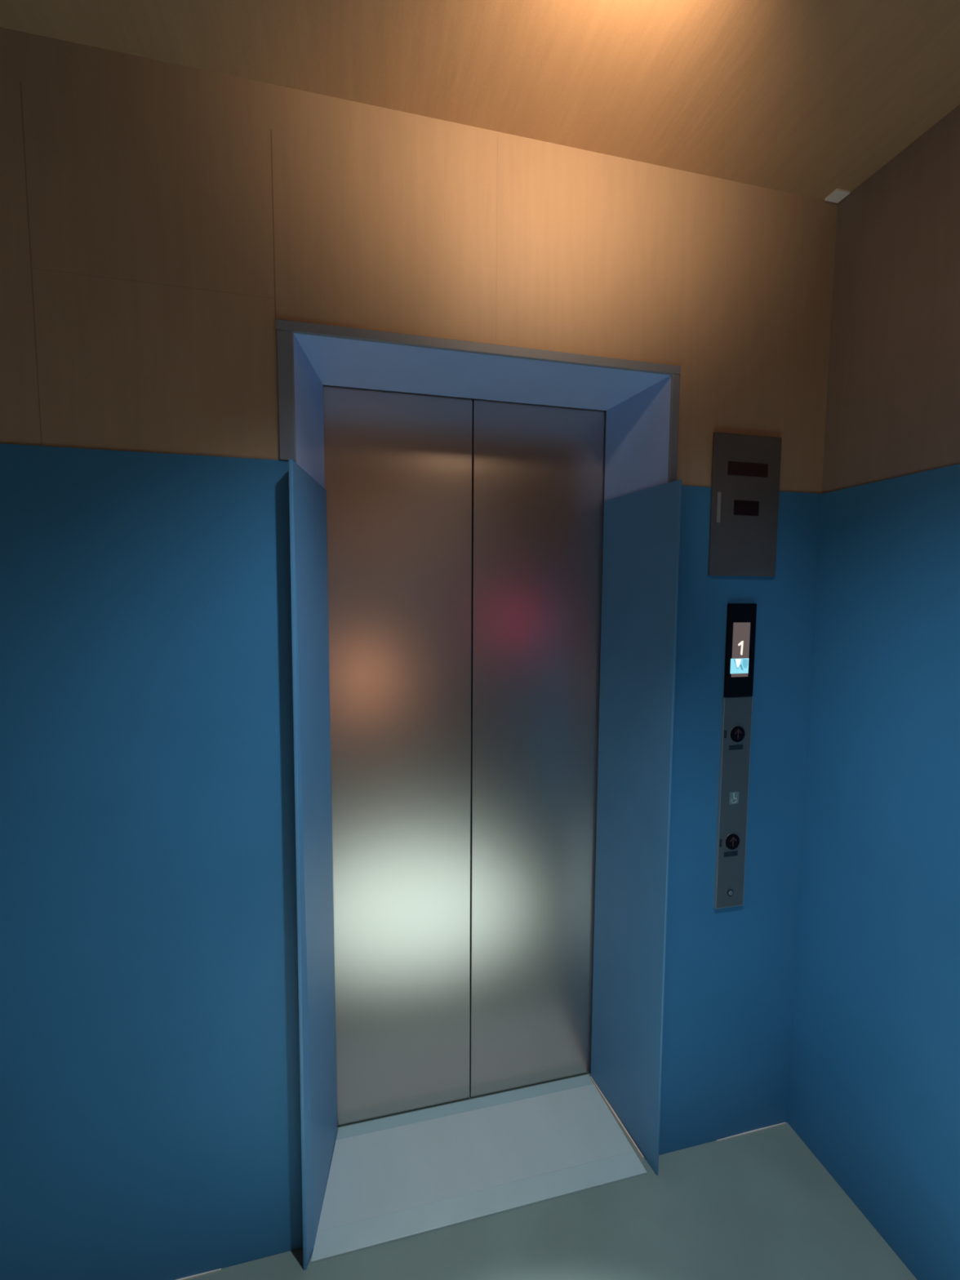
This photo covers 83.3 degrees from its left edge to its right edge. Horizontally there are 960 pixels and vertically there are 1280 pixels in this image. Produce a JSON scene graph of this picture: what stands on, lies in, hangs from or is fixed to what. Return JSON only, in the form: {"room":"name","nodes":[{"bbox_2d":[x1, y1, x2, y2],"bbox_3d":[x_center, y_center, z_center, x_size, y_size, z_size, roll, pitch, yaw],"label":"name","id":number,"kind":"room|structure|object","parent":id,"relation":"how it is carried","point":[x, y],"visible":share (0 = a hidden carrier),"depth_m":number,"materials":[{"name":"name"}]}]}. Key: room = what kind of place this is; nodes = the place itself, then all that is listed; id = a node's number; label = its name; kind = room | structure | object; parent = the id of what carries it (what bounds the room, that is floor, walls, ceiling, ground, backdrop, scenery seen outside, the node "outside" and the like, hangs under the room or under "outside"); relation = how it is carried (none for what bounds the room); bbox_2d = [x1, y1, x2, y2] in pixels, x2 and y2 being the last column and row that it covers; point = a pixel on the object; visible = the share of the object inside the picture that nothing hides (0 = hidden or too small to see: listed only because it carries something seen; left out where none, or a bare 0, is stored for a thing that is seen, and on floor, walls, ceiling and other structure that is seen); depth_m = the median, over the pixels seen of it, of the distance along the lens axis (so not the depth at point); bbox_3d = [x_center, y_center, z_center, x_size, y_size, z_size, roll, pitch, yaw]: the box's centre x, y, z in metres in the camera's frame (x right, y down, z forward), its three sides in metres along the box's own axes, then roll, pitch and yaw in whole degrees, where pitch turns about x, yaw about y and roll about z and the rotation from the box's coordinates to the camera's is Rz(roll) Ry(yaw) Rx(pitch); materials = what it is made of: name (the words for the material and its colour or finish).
{"room":"elevator lobby","nodes":[
{"label":"elevator lobby","id":0,"kind":"room"},
{"bbox_2d":[0,26,837,493],"bbox_3d":[-0.791,0.159,1.274,3.640,2.576,0.340,-1,5,-13],"label":"wall","id":1,"kind":"structure","parent":0,"point":[159,220],"depth_m":1.12,"materials":[{"name":"brown wood"}]},
{"bbox_2d":[0,443,302,1279],"bbox_3d":[-1.419,0.549,0.980,2.070,1.838,0.003,-1,5,-13],"label":"wall panel","id":2,"kind":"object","parent":1,"relation":"attached to","point":[150,1091],"depth_m":1.14,"materials":[{"name":"blue paint"}]},
{"bbox_2d":[176,1268,221,1279],"bbox_3d":[-0.678,1.454,1.226,0.165,0.003,0.003,-1,5,-13],"label":"trim","id":3,"kind":"structure","parent":1,"relation":"attached to","point":[219,1269],"depth_m":1.23,"materials":[{"name":"white"}]},
{"bbox_2d":[288,459,337,1270],"bbox_3d":[-0.401,0.530,1.333,0.016,1.830,0.323,0,5,-2],"label":"door frame","id":4,"kind":"structure","parent":1,"relation":"attached to","point":[307,497],"depth_m":1.27,"materials":[{"name":"blue metal"}]},
{"bbox_2d":[323,384,472,1126],"bbox_3d":[-0.241,0.361,1.552,0.433,2.126,0.035,-1,5,-13],"label":"door","id":5,"kind":"structure","parent":1,"relation":"in","point":[398,464],"depth_m":1.53,"materials":[{"name":"silver metal"}]},
{"bbox_2d":[275,318,680,500],"bbox_3d":[-0.001,0.377,1.441,0.941,2.123,0.279,-1,5,-13],"label":"trim","id":6,"kind":"structure","parent":1,"relation":"attached to","point":[640,400],"depth_m":1.33,"materials":[{"name":"blue paint"}]},
{"bbox_2d":[469,398,606,1097],"bbox_3d":[0.181,0.355,1.652,0.428,2.126,0.035,-1,5,-13],"label":"door","id":7,"kind":"structure","parent":1,"relation":"in","point":[538,471],"depth_m":1.62,"materials":[{"name":"silver metal"}]},
{"bbox_2d":[590,1075,644,1159],"bbox_3d":[0.405,1.426,1.620,0.005,0.007,0.271,-1,5,-20],"label":"trim","id":8,"kind":"structure","parent":1,"relation":"attached to","point":[592,1079],"depth_m":1.60,"materials":[{"name":"beige"}]},
{"bbox_2d":[591,479,681,1175],"bbox_3d":[0.426,0.515,1.529,0.009,1.838,0.320,-1,5,-21],"label":"door frame","id":9,"kind":"structure","parent":1,"relation":"attached to","point":[642,528],"depth_m":1.50,"materials":[{"name":"blue metal"}]},
{"bbox_2d":[713,603,756,909],"bbox_3d":[0.688,0.320,1.452,0.088,0.834,0.013,-1,5,-13],"label":"panel","id":10,"kind":"object","parent":1,"relation":"attached to","point":[737,700],"visible":1,"depth_m":1.45,"materials":[{"name":"metal"}]},
{"bbox_2d":[727,888,733,896],"bbox_3d":[0.687,0.693,1.480,0.018,0.018,0.003,-1,5,-13],"label":"switch","id":11,"kind":"object","parent":10,"relation":"attached to","point":[730,891],"depth_m":1.48,"materials":[{"name":"black"}]},
{"bbox_2d":[658,485,821,1155],"bbox_3d":[0.697,0.522,1.479,0.452,1.835,0.003,-1,5,-13],"label":"wall panel","id":12,"kind":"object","parent":1,"relation":"attached to","point":[730,977],"depth_m":1.49,"materials":[{"name":"blue paint"}]},
{"bbox_2d":[707,431,782,576],"bbox_3d":[0.688,-0.347,1.400,0.200,0.360,0.009,-1,5,-13],"label":"plate","id":13,"kind":"object","parent":1,"relation":"attached to","point":[746,468],"visible":1,"depth_m":1.40,"materials":[{"name":"metal"}]},
{"bbox_2d":[715,1122,786,1141],"bbox_3d":[0.792,1.434,1.573,0.235,0.003,0.003,-1,5,-13],"label":"trim","id":14,"kind":"structure","parent":1,"relation":"attached to","point":[773,1126],"depth_m":1.57,"materials":[{"name":"white"}]},
{"bbox_2d":[0,0,959,199],"bbox_3d":[-0.293,-1.005,-0.909,3.640,0.100,4.660,-1,5,-13],"label":"ceiling","id":15,"kind":"structure","parent":0,"point":[807,98],"depth_m":1.03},
{"bbox_2d":[824,188,849,203],"bbox_3d":[0.909,-1.129,1.371,0.041,0.006,0.036,-1,5,-13],"label":"tag","id":16,"kind":"object","parent":15,"relation":"attached to","point":[837,195],"visible":1,"depth_m":1.37,"materials":[{"name":"white"}]},
{"bbox_2d":[186,1072,917,1279],"bbox_3d":[-0.307,1.672,-0.694,3.640,0.120,4.660,-1,5,-13],"label":"floor","id":17,"kind":"structure","parent":0,"point":[760,1205],"depth_m":1.32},
{"bbox_2d":[311,1074,647,1263],"bbox_3d":[-0.008,1.434,1.510,0.869,0.005,0.316,-1,5,-13],"label":"threshold","id":18,"kind":"object","parent":17,"relation":"on","point":[405,1175],"visible":1,"depth_m":1.48,"materials":[{"name":"grey metal"}]},
{"bbox_2d":[821,104,959,493],"bbox_3d":[1.453,0.315,-0.522,0.100,2.576,4.200,-1,5,-13],"label":"wall","id":19,"kind":"structure","parent":0,"point":[893,404],"depth_m":1.25,"materials":[{"name":"brown wood"}]},
{"bbox_2d":[786,463,959,1279],"bbox_3d":[1.401,0.685,-0.503,0.003,1.835,4.198,-1,5,-13],"label":"wall panel","id":20,"kind":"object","parent":19,"relation":"attached to","point":[874,1083],"depth_m":1.29,"materials":[{"name":"blue paint"}]}
]}

